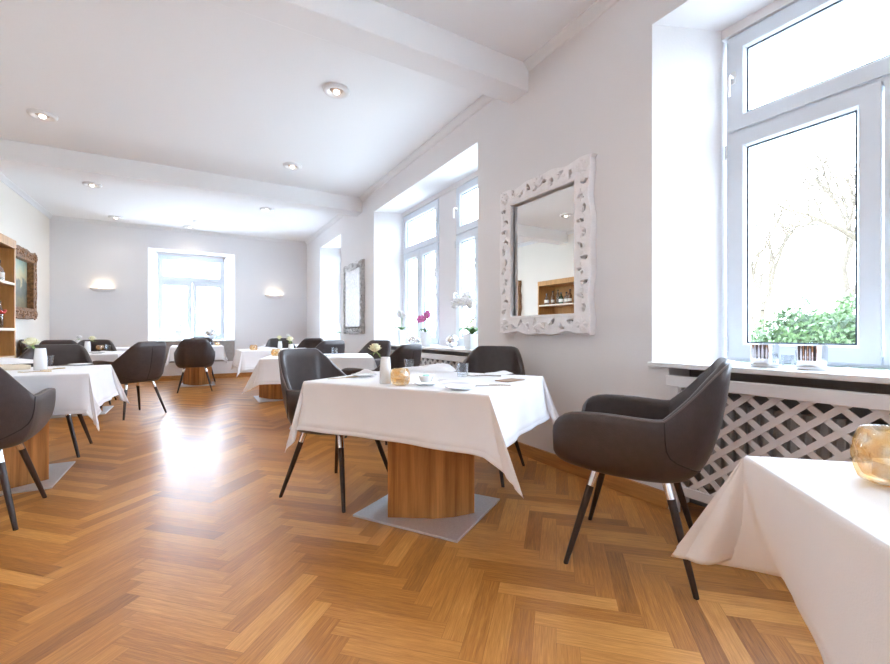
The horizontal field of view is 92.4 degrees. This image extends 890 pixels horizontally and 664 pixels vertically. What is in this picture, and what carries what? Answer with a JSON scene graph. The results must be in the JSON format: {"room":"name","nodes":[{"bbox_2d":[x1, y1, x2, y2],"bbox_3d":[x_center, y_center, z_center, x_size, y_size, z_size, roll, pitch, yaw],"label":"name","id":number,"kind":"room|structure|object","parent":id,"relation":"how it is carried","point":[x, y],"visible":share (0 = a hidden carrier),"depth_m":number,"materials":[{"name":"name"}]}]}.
{"room":"restaurant","nodes":[
{"label":"restaurant","id":0,"kind":"room"},
{"bbox_2d":[0,181,48,357],"bbox_3d":[-4.008,-0.575,2.057,0.200,3.150,14.400,0,0,-30],"label":"wall","id":1,"kind":"structure","parent":0,"point":[20,221],"depth_m":6.98,"materials":[{"name":"white paint"}]},
{"bbox_2d":[0,172,52,218],"bbox_3d":[-6.363,-2.119,6.333,0.058,0.062,3.640,0,0,-30],"label":"trim","id":2,"kind":"structure","parent":1,"relation":"attached to","point":[5,180],"depth_m":6.61,"materials":[{"name":"white paint"}]},
{"bbox_2d":[16,245,37,319],"bbox_3d":[-6.361,-0.735,6.392,0.119,1.090,1.330,0,0,-30],"label":"framed painting","id":3,"kind":"object","parent":1,"relation":"attached to","point":[26,262],"visible":0.66,"depth_m":6.69,"materials":[{"name":"brown wood"}]},
{"bbox_2d":[49,219,306,375],"bbox_3d":[-5.456,-0.575,9.309,4.630,3.150,0.580,0,0,-30],"label":"wall","id":4,"kind":"structure","parent":0,"point":[83,256],"depth_m":8.63,"materials":[{"name":"white paint"}]},
{"bbox_2d":[90,288,115,291],"bbox_3d":[-6.612,-0.809,8.245,0.410,0.068,0.086,0,0,-30],"label":"wall sconce","id":5,"kind":"object","parent":4,"relation":"attached to","point":[92,289],"visible":1,"depth_m":8.23,"materials":[{"name":"paint"}]},
{"bbox_2d":[50,215,305,244],"bbox_3d":[-5.295,-2.119,9.034,4.630,0.062,0.058,0,0,-30],"label":"trim","id":6,"kind":"structure","parent":4,"relation":"attached to","point":[53,216],"depth_m":8.81,"materials":[{"name":"white paint"}]},
{"bbox_2d":[150,254,235,341],"bbox_3d":[-5.454,-0.730,9.261,1.604,1.860,0.555,0,0,-30],"label":"window","id":7,"kind":"structure","parent":4,"relation":"in","point":[162,280],"depth_m":9.38,"materials":[{"name":"plastic"}]},
{"bbox_2d":[172,317,186,339],"bbox_3d":[-5.673,-0.084,9.119,0.289,0.513,0.218,0,0,-10],"label":"potted orchid","id":8,"kind":"object","parent":7,"relation":"on","point":[178,333],"visible":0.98,"depth_m":9.06,"materials":[{"name":"white ceramic"}]},
{"bbox_2d":[203,327,216,339],"bbox_3d":[-5.166,0.035,9.398,0.270,0.276,0.270,0,0,-30],"label":"ball","id":9,"kind":"object","parent":7,"relation":"on","point":[210,332],"visible":0.78,"depth_m":9.31,"materials":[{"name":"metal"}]},
{"bbox_2d":[165,341,234,362],"bbox_3d":[-5.333,0.422,9.054,1.564,0.436,0.024,0,0,-30],"label":"radiator cover","id":10,"kind":"object","parent":4,"relation":"attached to","point":[229,346],"visible":0.24,"depth_m":9.35,"materials":[{"name":"white wood"}]},
{"bbox_2d":[157,372,252,380],"bbox_3d":[-5.304,0.953,9.049,4.630,0.095,0.022,0,0,-30],"label":"baseboard","id":11,"kind":"structure","parent":4,"relation":"attached to","point":[246,374],"depth_m":9.29,"materials":[{"name":"brown wood"}]},
{"bbox_2d":[265,295,282,297],"bbox_3d":[-3.925,-0.809,9.819,0.410,0.068,0.086,0,0,-30],"label":"wall sconce","id":12,"kind":"object","parent":4,"relation":"attached to","point":[268,296],"visible":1,"depth_m":9.79,"materials":[{"name":"paint"}]},
{"bbox_2d":[0,0,596,241],"bbox_3d":[-1.781,-2.225,3.418,5.420,0.150,14.500,0,0,-30],"label":"ceiling","id":13,"kind":"structure","parent":0,"point":[207,86],"depth_m":3.88,"materials":[{"name":"white paint"}]},
{"bbox_2d":[26,108,57,121],"bbox_3d":[-3.977,-2.131,4.219,0.230,0.037,0.230,0,0,-30],"label":"recessed light","id":14,"kind":"object","parent":13,"relation":"in","point":[42,115],"visible":1,"depth_m":4.20,"materials":[{"name":"white metal"}]},
{"bbox_2d":[82,181,101,187],"bbox_3d":[-5.130,-2.131,6.209,0.230,0.037,0.230,0,0,-30],"label":"recessed light","id":15,"kind":"object","parent":13,"relation":"in","point":[85,183],"visible":1,"depth_m":6.19,"materials":[{"name":"white metal"}]},
{"bbox_2d":[108,215,122,219],"bbox_3d":[-6.157,-2.131,7.983,0.230,0.037,0.230,0,0,-30],"label":"recessed light","id":16,"kind":"object","parent":13,"relation":"in","point":[109,216],"visible":1,"depth_m":7.96,"materials":[{"name":"white"}]},
{"bbox_2d":[183,225,195,228],"bbox_3d":[-5.206,-2.131,8.714,0.230,0.037,0.230,0,0,-30],"label":"recessed light","id":17,"kind":"object","parent":13,"relation":"in","point":[184,226],"visible":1,"depth_m":8.68,"materials":[{"name":"white"}]},
{"bbox_2d":[260,207,273,211],"bbox_3d":[-3.116,-2.131,7.469,0.230,0.037,0.230,0,0,-30],"label":"recessed light","id":18,"kind":"object","parent":13,"relation":"in","point":[264,209],"visible":1,"depth_m":7.44,"materials":[{"name":"white"}]},
{"bbox_2d":[283,162,301,170],"bbox_3d":[-1.969,-2.131,5.510,0.230,0.037,0.230,0,0,-30],"label":"recessed light","id":19,"kind":"object","parent":13,"relation":"in","point":[288,165],"visible":1,"depth_m":5.48,"materials":[{"name":"white metal"}]},
{"bbox_2d":[323,82,349,98],"bbox_3d":[-0.963,-2.131,3.793,0.230,0.037,0.230,0,0,-30],"label":"recessed light","id":20,"kind":"object","parent":13,"relation":"in","point":[333,90],"visible":1,"depth_m":3.77,"materials":[{"name":"white metal"}]},
{"bbox_2d":[0,377,823,663],"bbox_3d":[-1.786,1.050,3.329,4.920,0.100,13.950,0,0,-30],"label":"floor","id":21,"kind":"structure","parent":0,"point":[170,537],"depth_m":1.82,"materials":[{"name":"brown wood"}]},
{"bbox_2d":[0,233,15,364],"bbox_3d":[-4.918,-0.045,4.276,0.474,2.090,1.650,0,0,-30],"label":"shelf","id":22,"kind":"object","parent":21,"relation":"on","point":[7,245],"visible":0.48,"depth_m":5.04,"materials":[{"name":"brown wood"}]},
{"bbox_2d":[0,260,4,278],"bbox_3d":[-5.134,-0.705,4.909,0.102,0.248,0.100,0,0,-30],"label":"bottle","id":23,"kind":"object","parent":22,"relation":"on","point":[2,274],"visible":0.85,"depth_m":4.91,"materials":[{"name":"paper"}]},
{"bbox_2d":[0,301,6,313],"bbox_3d":[-5.150,-0.203,4.933,0.120,0.315,0.121,0,0,-30],"label":"bottle","id":24,"kind":"object","parent":22,"relation":"on","point":[4,311],"visible":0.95,"depth_m":4.93,"materials":[{"name":"red glass"}]},
{"bbox_2d":[19,339,33,352],"bbox_3d":[-6.218,0.555,6.730,0.666,0.890,0.610,0,0,-30],"label":"dining chair","id":25,"kind":"object","parent":21,"relation":"on","point":[22,345],"visible":0.09,"depth_m":6.42,"materials":[{"name":"brown leather"}]},
{"bbox_2d":[0,367,55,530],"bbox_3d":[-2.487,0.555,2.210,0.610,0.890,0.666,0,0,-30],"label":"dining chair","id":26,"kind":"object","parent":21,"relation":"on","point":[23,414],"visible":1,"depth_m":2.19,"materials":[{"name":"brown leather"}]},
{"bbox_2d":[0,421,74,495],"bbox_3d":[-2.923,0.634,2.854,0.972,0.731,0.832,0,0,-30],"label":"dining table","id":27,"kind":"object","parent":21,"relation":"on","point":[20,479],"visible":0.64,"depth_m":2.79,"materials":[{"name":"brown wood"}]},
{"bbox_2d":[5,365,129,430],"bbox_3d":[-2.901,0.449,2.867,1.175,0.372,0.984,0,0,-30],"label":"tablecloth","id":28,"kind":"object","parent":27,"relation":"on","point":[79,389],"visible":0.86,"depth_m":2.72,"materials":[{"name":"white fabric"}]},
{"bbox_2d":[0,364,30,369],"bbox_3d":[-2.928,0.238,2.874,0.201,0.038,0.048,0,0,-36],"label":"rolled napkin","id":29,"kind":"object","parent":28,"relation":"on","point":[14,366],"visible":0.93,"depth_m":2.88,"materials":[{"name":"white fabric"}]},
{"bbox_2d":[0,357,32,364],"bbox_3d":[-3.567,0.236,3.558,0.191,0.052,0.357,0,0,42],"label":"napkin","id":30,"kind":"object","parent":28,"relation":"on","point":[3,360],"visible":0.74,"depth_m":3.52,"materials":[{"name":"fabric"}]},
{"bbox_2d":[33,348,47,369],"bbox_3d":[-2.794,0.188,2.950,0.072,0.150,0.072,0,0,-30],"label":"vase","id":31,"kind":"object","parent":28,"relation":"on","point":[40,362],"visible":1,"depth_m":2.92,"materials":[{"name":"white ceramic"}]},
{"bbox_2d":[22,337,40,348],"bbox_3d":[-2.853,0.142,2.950,0.106,0.209,0.097,0,0,-30],"label":"rose","id":32,"kind":"object","parent":31,"relation":"in","point":[31,341],"visible":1,"depth_m":2.94,"materials":[{"name":"beige plant"}]},
{"bbox_2d":[68,363,91,365],"bbox_3d":[-2.860,0.255,3.346,0.150,0.014,0.150,0,0,-30],"label":"plate","id":33,"kind":"object","parent":28,"relation":"on","point":[73,364],"visible":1,"depth_m":3.32,"materials":[{"name":"white ceramic"}]},
{"bbox_2d":[12,344,93,457],"bbox_3d":[-3.279,0.555,3.522,0.610,0.890,0.666,0,0,-30],"label":"dining chair","id":34,"kind":"object","parent":21,"relation":"on","point":[62,354],"visible":0.17,"depth_m":3.77,"materials":[{"name":"brown leather"}]},
{"bbox_2d":[39,340,76,344],"bbox_3d":[-5.593,0.555,6.267,0.610,0.890,0.666,0,0,-30],"label":"dining chair","id":35,"kind":"object","parent":21,"relation":"on","point":[44,342],"visible":0.12,"depth_m":5.98,"materials":[{"name":"brown leather"}]},
{"bbox_2d":[51,406,113,417],"bbox_3d":[-4.538,0.634,5.316,0.852,0.731,0.992,0,0,-30],"label":"dining table","id":36,"kind":"object","parent":21,"relation":"on","point":[105,409],"visible":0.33,"depth_m":5.17,"materials":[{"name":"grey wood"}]},
{"bbox_2d":[88,351,123,361],"bbox_3d":[-4.538,0.434,5.316,1.005,0.342,1.145,0,0,-30],"label":"tablecloth","id":37,"kind":"object","parent":36,"relation":"on","point":[109,356],"visible":0.07,"depth_m":5.05,"materials":[{"name":"white fabric"}]},
{"bbox_2d":[84,341,90,351],"bbox_3d":[-4.812,0.195,5.748,0.072,0.135,0.072,0,0,-30],"label":"vase","id":38,"kind":"object","parent":37,"relation":"on","point":[87,344],"visible":0.91,"depth_m":5.73,"materials":[{"name":"white ceramic"}]},
{"bbox_2d":[77,339,116,404],"bbox_3d":[-4.947,0.555,5.975,0.610,0.890,0.666,0,0,-30],"label":"dining chair","id":39,"kind":"object","parent":21,"relation":"on","point":[105,345],"visible":0.17,"depth_m":6.25,"materials":[{"name":"brown leather"}]},
{"bbox_2d":[92,341,166,419],"bbox_3d":[-3.745,0.555,5.145,0.666,0.890,0.610,0,0,21],"label":"dining chair","id":40,"kind":"object","parent":21,"relation":"on","point":[144,361],"visible":0.82,"depth_m":4.95,"materials":[{"name":"brown leather"}]},
{"bbox_2d":[174,339,214,392],"bbox_3d":[-4.256,0.555,7.270,0.610,0.890,0.666,0,0,-30],"label":"dining chair","id":41,"kind":"object","parent":21,"relation":"on","point":[190,353],"visible":1,"depth_m":7.03,"materials":[{"name":"brown leather"}]},
{"bbox_2d":[180,366,214,386],"bbox_3d":[-4.715,0.634,8.132,0.832,0.731,0.832,0,0,-30],"label":"dining table","id":42,"kind":"object","parent":21,"relation":"on","point":[196,376],"visible":0.52,"depth_m":7.97,"materials":[{"name":"brown wood"}]},
{"bbox_2d":[165,345,227,365],"bbox_3d":[-4.715,0.434,8.132,0.985,0.342,0.984,0,0,-30],"label":"tablecloth","id":43,"kind":"object","parent":42,"relation":"on","point":[219,350],"visible":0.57,"depth_m":7.91,"materials":[{"name":"white fabric"}]},
{"bbox_2d":[190,337,215,381],"bbox_3d":[-4.974,0.555,8.694,0.610,0.890,0.666,0,0,-30],"label":"dining chair","id":44,"kind":"object","parent":21,"relation":"on","point":[207,338],"visible":0.09,"depth_m":8.96,"materials":[{"name":"brown leather"}]},
{"bbox_2d":[253,384,282,401],"bbox_3d":[-2.553,0.634,6.478,1.032,0.731,0.952,0,0,-30],"label":"dining table","id":45,"kind":"object","parent":21,"relation":"on","point":[267,392],"visible":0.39,"depth_m":6.29,"materials":[{"name":"brown wood"}]},
{"bbox_2d":[231,348,297,376],"bbox_3d":[-2.553,0.434,6.478,1.185,0.342,1.105,0,0,-30],"label":"tablecloth","id":46,"kind":"object","parent":45,"relation":"on","point":[244,359],"visible":0.48,"depth_m":5.88,"materials":[{"name":"white fabric"}]},
{"bbox_2d":[256,347,277,348],"bbox_3d":[-2.748,0.242,6.593,0.336,0.039,0.180,0,0,-36],"label":"napkin","id":47,"kind":"object","parent":46,"relation":"on","point":[257,347],"visible":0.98,"depth_m":6.53,"materials":[{"name":"fabric"}]},
{"bbox_2d":[278,341,281,348],"bbox_3d":[-2.548,0.203,6.593,0.068,0.120,0.068,0,0,-30],"label":"vase","id":48,"kind":"object","parent":46,"relation":"on","point":[279,342],"visible":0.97,"depth_m":6.57,"materials":[{"name":"white ceramic"}]},
{"bbox_2d":[265,338,295,347],"bbox_3d":[-2.797,0.555,7.350,0.610,0.890,0.666,0,0,-30],"label":"dining chair","id":49,"kind":"object","parent":21,"relation":"on","point":[273,342],"visible":0.06,"depth_m":7.58,"materials":[{"name":"brown leather"}]},
{"bbox_2d":[296,338,323,347],"bbox_3d":[-2.585,0.555,8.063,0.610,0.890,0.666,0,0,-36],"label":"dining chair","id":50,"kind":"object","parent":21,"relation":"on","point":[307,342],"visible":0.06,"depth_m":7.76,"materials":[{"name":"brown leather"}]},
{"bbox_2d":[315,340,344,353],"bbox_3d":[-1.726,0.555,5.938,0.666,0.890,0.610,0,0,42],"label":"dining chair","id":51,"kind":"object","parent":21,"relation":"on","point":[325,346],"visible":0.17,"depth_m":5.70,"materials":[{"name":"brown leather"}]},
{"bbox_2d":[278,348,387,512],"bbox_3d":[-0.700,0.555,2.716,0.666,0.890,0.610,0,0,27],"label":"dining chair","id":52,"kind":"object","parent":21,"relation":"on","point":[296,366],"visible":0.34,"depth_m":2.75,"materials":[{"name":"brown leather"}]},
{"bbox_2d":[358,340,390,366],"bbox_3d":[-1.025,0.555,5.493,0.610,0.890,0.666,0,0,29],"label":"dining chair","id":53,"kind":"object","parent":21,"relation":"on","point":[385,350],"visible":0.16,"depth_m":5.73,"materials":[{"name":"brown leather"}]},
{"bbox_2d":[341,344,421,444],"bbox_3d":[-0.573,0.555,4.101,0.666,0.890,0.610,0,0,30],"label":"dining chair","id":54,"kind":"object","parent":21,"relation":"on","point":[407,354],"visible":0.22,"depth_m":3.87,"materials":[{"name":"brown leather"}]},
{"bbox_2d":[353,441,499,542],"bbox_3d":[-0.086,0.634,2.424,1.052,0.731,0.852,0,0,28],"label":"dining table","id":55,"kind":"object","parent":21,"relation":"on","point":[431,491],"visible":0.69,"depth_m":2.27,"materials":[{"name":"brown wood"}]},
{"bbox_2d":[285,369,558,496],"bbox_3d":[-0.046,0.452,2.397,1.318,0.377,1.056,0,0,28],"label":"tablecloth","id":56,"kind":"object","parent":55,"relation":"on","point":[481,421],"visible":0.84,"depth_m":2.03,"materials":[{"name":"white fabric"}]},
{"bbox_2d":[351,373,375,376],"bbox_3d":[-0.478,0.255,2.519,0.150,0.014,0.150,0,0,-30],"label":"plate","id":57,"kind":"object","parent":56,"relation":"on","point":[354,374],"visible":0.97,"depth_m":2.54,"materials":[{"name":"white ceramic"}]},
{"bbox_2d":[357,369,379,374],"bbox_3d":[-0.462,0.249,2.701,0.210,0.026,0.101,0,0,29],"label":"napkin","id":58,"kind":"object","parent":56,"relation":"on","point":[363,370],"visible":0.73,"depth_m":2.69,"materials":[{"name":"fabric"}]},
{"bbox_2d":[380,357,390,383],"bbox_3d":[-0.303,0.195,2.176,0.060,0.135,0.060,0,0,-30],"label":"vase","id":59,"kind":"object","parent":56,"relation":"on","point":[385,363],"visible":1,"depth_m":2.15,"materials":[{"name":"white ceramic"}]},
{"bbox_2d":[369,343,380,357],"bbox_3d":[-0.353,0.153,2.182,0.084,0.188,0.072,0,0,-30],"label":"rose","id":60,"kind":"object","parent":59,"relation":"in","point":[374,347],"visible":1,"depth_m":2.16,"materials":[{"name":"beige plant"}]},
{"bbox_2d":[396,378,404,382],"bbox_3d":[-0.221,0.222,2.112,0.097,0.082,0.097,0,0,-30],"label":"candle holder","id":61,"kind":"object","parent":56,"relation":"on","point":[398,380],"visible":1,"depth_m":2.09,"materials":[{"name":"orange glass"}]},
{"bbox_2d":[396,364,455,371],"bbox_3d":[-0.130,0.239,2.911,0.420,0.046,0.191,0,0,9],"label":"napkin","id":62,"kind":"object","parent":56,"relation":"on","point":[432,367],"visible":1,"depth_m":2.85,"materials":[{"name":"fabric"}]},
{"bbox_2d":[413,381,438,385],"bbox_3d":[-0.094,0.255,2.115,0.132,0.014,0.132,0,0,-30],"label":"plate","id":63,"kind":"object","parent":56,"relation":"on","point":[420,383],"visible":0.91,"depth_m":2.11,"materials":[{"name":"white ceramic"}]},
{"bbox_2d":[418,374,433,382],"bbox_3d":[-0.094,0.230,2.115,0.080,0.038,0.080,0,0,-30],"label":"cup","id":64,"kind":"object","parent":63,"relation":"on","point":[426,378],"visible":1,"depth_m":2.09,"materials":[{"name":"white ceramic"}]},
{"bbox_2d":[444,384,475,389],"bbox_3d":[0.069,0.255,1.956,0.144,0.014,0.144,0,0,-30],"label":"plate","id":65,"kind":"object","parent":56,"relation":"on","point":[453,386],"visible":1,"depth_m":1.98,"materials":[{"name":"white ceramic"}]},
{"bbox_2d":[467,375,500,376],"bbox_3d":[0.230,0.258,2.519,0.200,0.008,0.020,0,0,4],"label":"fork","id":66,"kind":"object","parent":56,"relation":"on","point":[467,375],"visible":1,"depth_m":2.51,"materials":[{"name":"silver metal"}]},
{"bbox_2d":[474,384,510,385],"bbox_3d":[0.214,0.258,2.075,0.210,0.008,0.015,0,0,1],"label":"knife","id":67,"kind":"object","parent":56,"relation":"on","point":[491,384],"visible":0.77,"depth_m":2.07,"materials":[{"name":"silver metal"}]},
{"bbox_2d":[483,371,512,374],"bbox_3d":[0.331,0.254,2.669,0.210,0.017,0.112,0,0,-42],"label":"napkin","id":68,"kind":"object","parent":56,"relation":"on","point":[498,372],"visible":0.96,"depth_m":2.65,"materials":[{"name":"fabric"}]},
{"bbox_2d":[495,378,524,381],"bbox_3d":[0.352,0.261,2.311,0.150,0.004,0.090,0,0,-45],"label":"menu card","id":69,"kind":"object","parent":56,"relation":"on","point":[508,379],"visible":1,"depth_m":2.29,"materials":[{"name":"brown paper"}]},
{"bbox_2d":[390,350,466,369],"bbox_3d":[-0.386,0.621,5.209,0.058,0.758,2.580,0,0,-30],"label":"radiator cover","id":70,"kind":"object","parent":21,"relation":"on","point":[440,357],"visible":0.06,"depth_m":4.59,"materials":[{"name":"white wood"}]},
{"bbox_2d":[455,346,525,486],"bbox_3d":[0.274,0.555,3.115,0.610,0.890,0.666,0,0,26],"label":"dining chair","id":71,"kind":"object","parent":21,"relation":"on","point":[483,359],"visible":0.16,"depth_m":3.37,"materials":[{"name":"brown leather"}]},
{"bbox_2d":[553,357,731,599],"bbox_3d":[0.889,0.555,1.921,0.666,0.890,0.610,0,0,30],"label":"dining chair","id":72,"kind":"object","parent":21,"relation":"on","point":[666,442],"visible":1,"depth_m":1.69,"materials":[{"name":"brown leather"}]},
{"bbox_2d":[666,375,889,511],"bbox_3d":[1.662,0.621,1.712,0.058,0.758,1.596,0,0,-30],"label":"radiator cover","id":73,"kind":"object","parent":21,"relation":"on","point":[842,401],"visible":0.4,"depth_m":1.91,"materials":[{"name":"white wood"}]},
{"bbox_3d":[-1.395,0.635,4.757,1.092,0.731,0.852,0,0,-14],"label":"dining table","id":74,"kind":"object","parent":21,"relation":"on","visible":0},
{"bbox_2d":[242,353,376,392],"bbox_3d":[-1.420,0.434,4.755,1.395,0.342,0.996,0,0,-14],"label":"tablecloth","id":75,"kind":"object","parent":74,"relation":"on","point":[266,371],"visible":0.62,"depth_m":4.23,"materials":[{"name":"white fabric"}]},
{"bbox_2d":[331,355,355,357],"bbox_3d":[-1.067,0.255,4.556,0.180,0.014,0.336,0,0,31],"label":"napkin","id":76,"kind":"object","parent":75,"relation":"on","point":[343,355],"visible":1,"depth_m":4.48,"materials":[{"name":"fabric"}]},
{"bbox_3d":[1.077,0.635,0.364,1.092,0.731,0.852,0,0,14],"label":"dining table","id":77,"kind":"object","parent":21,"relation":"on","visible":0},
{"bbox_2d":[671,456,889,663],"bbox_3d":[1.069,0.434,0.381,1.328,0.342,1.049,0,0,14],"label":"tablecloth","id":78,"kind":"object","parent":77,"relation":"on","point":[822,527],"visible":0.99,"depth_m":0.71,"materials":[{"name":"white fabric"}]},
{"bbox_2d":[872,458,889,478],"bbox_3d":[0.774,0.215,0.737,0.107,0.094,0.107,0,0,-30],"label":"candle","id":79,"kind":"object","parent":78,"relation":"on","point":[880,466],"visible":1,"depth_m":0.74,"materials":[{"name":"orange glass"}]},
{"bbox_3d":[-5.661,0.635,7.057,0.752,0.731,0.792,0,0,-30],"label":"dining table","id":80,"kind":"object","parent":21,"relation":"on","visible":0},
{"bbox_2d":[116,347,129,350],"bbox_3d":[-5.661,0.434,7.057,0.904,0.342,0.944,0,0,-30],"label":"tablecloth","id":81,"kind":"object","parent":80,"relation":"on","point":[117,348],"visible":0.06,"depth_m":6.88,"materials":[{"name":"white fabric"}]},
{"bbox_2d":[307,0,774,508],"bbox_3d":[0.269,-0.575,4.677,0.570,3.150,14.200,0,0,-30],"label":"wall","id":82,"kind":"structure","parent":0,"point":[641,88],"depth_m":2.74,"materials":[{"name":"white paint"}]},
{"bbox_2d":[0,138,361,215],"bbox_3d":[-3.400,-2.033,5.797,4.630,0.235,0.280,0,0,-30],"label":"ceiling beam","id":83,"kind":"structure","parent":82,"relation":"attached to","point":[13,154],"depth_m":5.54,"materials":[{"name":"white paint"}]},
{"bbox_2d":[305,214,343,244],"bbox_3d":[-2.417,-2.119,8.643,0.058,0.062,3.640,0,0,-30],"label":"trim","id":84,"kind":"structure","parent":82,"relation":"attached to","point":[336,218],"depth_m":8.68,"materials":[{"name":"white paint"}]},
{"bbox_2d":[343,259,364,333],"bbox_3d":[-1.537,-0.560,7.131,0.067,1.195,1.007,0,0,-30],"label":"wall mirror","id":85,"kind":"object","parent":82,"relation":"attached to","point":[354,278],"visible":1,"depth_m":7.02,"materials":[{"name":"silver metal"}]},
{"bbox_2d":[209,0,527,103],"bbox_3d":[-1.384,-2.040,2.353,4.630,0.220,0.230,0,0,-30],"label":"ceiling beam","id":86,"kind":"structure","parent":82,"relation":"attached to","point":[373,28],"depth_m":2.91,"materials":[{"name":"white paint"}]},
{"bbox_2d":[358,95,493,201],"bbox_3d":[-0.413,-2.119,5.219,0.058,0.062,3.735,0,0,-30],"label":"trim","id":87,"kind":"structure","parent":82,"relation":"attached to","point":[483,100],"depth_m":4.73,"materials":[{"name":"white paint"}]},
{"bbox_2d":[391,177,477,352],"bbox_3d":[-0.170,-0.772,5.332,0.535,1.945,2.744,0,0,-30],"label":"window","id":88,"kind":"structure","parent":82,"relation":"in","point":[467,232],"depth_m":5.56,"materials":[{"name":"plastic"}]},
{"bbox_2d":[394,310,409,343],"bbox_3d":[-0.615,-0.069,5.976,0.232,0.483,0.189,0,0,-43],"label":"potted orchid","id":89,"kind":"object","parent":88,"relation":"on","point":[401,333],"visible":1,"depth_m":5.96,"materials":[{"name":"white ceramic"}]},
{"bbox_2d":[408,335,416,343],"bbox_3d":[-0.416,0.107,5.539,0.124,0.130,0.124,0,0,-30],"label":"ball","id":90,"kind":"object","parent":88,"relation":"on","point":[411,338],"visible":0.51,"depth_m":5.49,"materials":[{"name":"silver metal"}]},
{"bbox_2d":[413,338,419,343],"bbox_3d":[-0.356,0.124,5.418,0.090,0.096,0.090,0,0,-30],"label":"ball","id":91,"kind":"object","parent":88,"relation":"on","point":[416,340],"visible":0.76,"depth_m":5.38,"materials":[{"name":"silver metal"}]},
{"bbox_2d":[416,310,432,345],"bbox_3d":[-0.229,-0.052,5.353,0.199,0.448,0.348,0,0,-18],"label":"potted orchid","id":92,"kind":"object","parent":88,"relation":"on","point":[426,336],"visible":0.99,"depth_m":5.30,"materials":[{"name":"white ceramic"}]},
{"bbox_2d":[446,335,457,347],"bbox_3d":[0.080,0.102,4.693,0.136,0.142,0.136,0,0,-30],"label":"ball","id":93,"kind":"object","parent":88,"relation":"on","point":[452,340],"visible":1,"depth_m":4.65,"materials":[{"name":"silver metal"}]},
{"bbox_2d":[451,291,477,348],"bbox_3d":[0.206,-0.131,4.449,0.481,0.607,0.290,0,0,30],"label":"potted orchid","id":94,"kind":"object","parent":88,"relation":"on","point":[470,340],"visible":0.97,"depth_m":4.40,"materials":[{"name":"white plant"}]},
{"bbox_2d":[157,0,798,258],"bbox_3d":[-0.115,-1.730,5.092,3.040,0.140,14.392,0,0,-44],"label":"trim","id":95,"kind":"structure","parent":82,"relation":"attached to","point":[776,6],"depth_m":2.50,"materials":[{"name":"white paint"}]},
{"bbox_2d":[499,153,596,334],"bbox_3d":[0.730,-0.587,3.249,0.077,1.215,0.996,0,0,-30],"label":"wall mirror","id":96,"kind":"object","parent":82,"relation":"attached to","point":[548,266],"visible":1,"depth_m":3.17,"materials":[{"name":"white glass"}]},
{"bbox_2d":[514,183,573,315],"bbox_3d":[0.752,-0.587,3.262,0.006,0.934,0.704,0,0,-30],"label":"mirror glass","id":97,"kind":"object","parent":96,"relation":"attached to","point":[543,223],"depth_m":3.24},
{"bbox_2d":[523,0,619,70],"bbox_3d":[2.116,-2.119,0.900,0.058,0.062,5.815,0,0,-30],"label":"trim","id":98,"kind":"structure","parent":82,"relation":"attached to","point":[599,7],"depth_m":3.01,"materials":[{"name":"white paint"}]},
{"bbox_2d":[507,442,667,508],"bbox_3d":[0.140,0.953,4.311,0.022,0.095,13.700,0,0,-30],"label":"baseboard","id":99,"kind":"structure","parent":82,"relation":"attached to","point":[646,493],"depth_m":2.73,"materials":[{"name":"brown wood"}]},
{"bbox_2d":[391,347,889,507],"bbox_3d":[-0.110,0.601,5.164,0.009,0.798,9.353,0,0,-30],"label":"trim","id":100,"kind":"structure","parent":82,"relation":"attached to","point":[768,379],"depth_m":2.07,"materials":[{"name":"white wood"}]},
{"bbox_2d":[647,0,889,383],"bbox_3d":[1.864,-0.772,1.858,0.535,1.945,1.792,0,0,-30],"label":"window","id":101,"kind":"structure","parent":82,"relation":"in","point":[863,91],"depth_m":2.14,"materials":[{"name":"plastic"}]},
{"bbox_2d":[750,344,779,366],"bbox_3d":[1.606,0.117,2.146,0.120,0.112,0.120,0,0,-30],"label":"pot","id":102,"kind":"object","parent":101,"relation":"on","point":[761,355],"visible":1,"depth_m":2.11,"materials":[{"name":"white ceramic"}]},
{"bbox_2d":[795,345,828,369],"bbox_3d":[1.701,0.117,1.983,0.120,0.112,0.120,0,0,-30],"label":"pot","id":103,"kind":"object","parent":101,"relation":"on","point":[808,357],"visible":1,"depth_m":1.95,"materials":[{"name":"white ceramic"}]},
{"bbox_2d":[701,404,889,490],"bbox_3d":[1.744,0.605,1.761,0.070,0.470,1.356,0,0,-30],"label":"radiator","id":104,"kind":"object","parent":82,"relation":"attached to","point":[860,435],"visible":0.23,"depth_m":1.96,"materials":[{"name":"metal"}]},
{"label":"outside","id":105,"kind":"structure","parent":0,"visible":0},
{"bbox_3d":[22.109,1.400,24.533,57.050,0.100,100.000,0,0,-30],"label":"ground","id":106,"kind":"structure","parent":105,"visible":0},
{"bbox_2d":[412,238,474,333],"bbox_3d":[0.737,-1.500,16.396,4.245,5.702,3.366,0,0,14],"label":"bare tree","id":107,"kind":"object","parent":106,"relation":"on","point":[433,258],"visible":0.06,"depth_m":16.23,"materials":[{"name":"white plant"}]},
{"bbox_2d":[751,154,853,337],"bbox_3d":[11.677,-2.391,15.794,4.425,7.508,5.618,0,0,-23],"label":"bare tree","id":108,"kind":"object","parent":106,"relation":"on","point":[772,269],"visible":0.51,"depth_m":14.93,"materials":[{"name":"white plant"}]},
{"bbox_2d":[751,117,854,309],"bbox_3d":[9.685,-2.505,9.134,6.102,7.742,4.999,0,0,-39],"label":"bare tree","id":109,"kind":"object","parent":106,"relation":"on","point":[847,220],"visible":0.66,"depth_m":10.11,"materials":[{"name":"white plant"}]},
{"bbox_2d":[738,291,889,369],"bbox_3d":[3.447,0.441,3.742,1.690,1.620,1.744,0,0,35],"label":"round shrub","id":110,"kind":"object","parent":106,"relation":"on","point":[838,325],"visible":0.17,"depth_m":3.67,"materials":[{"name":"green plant"}]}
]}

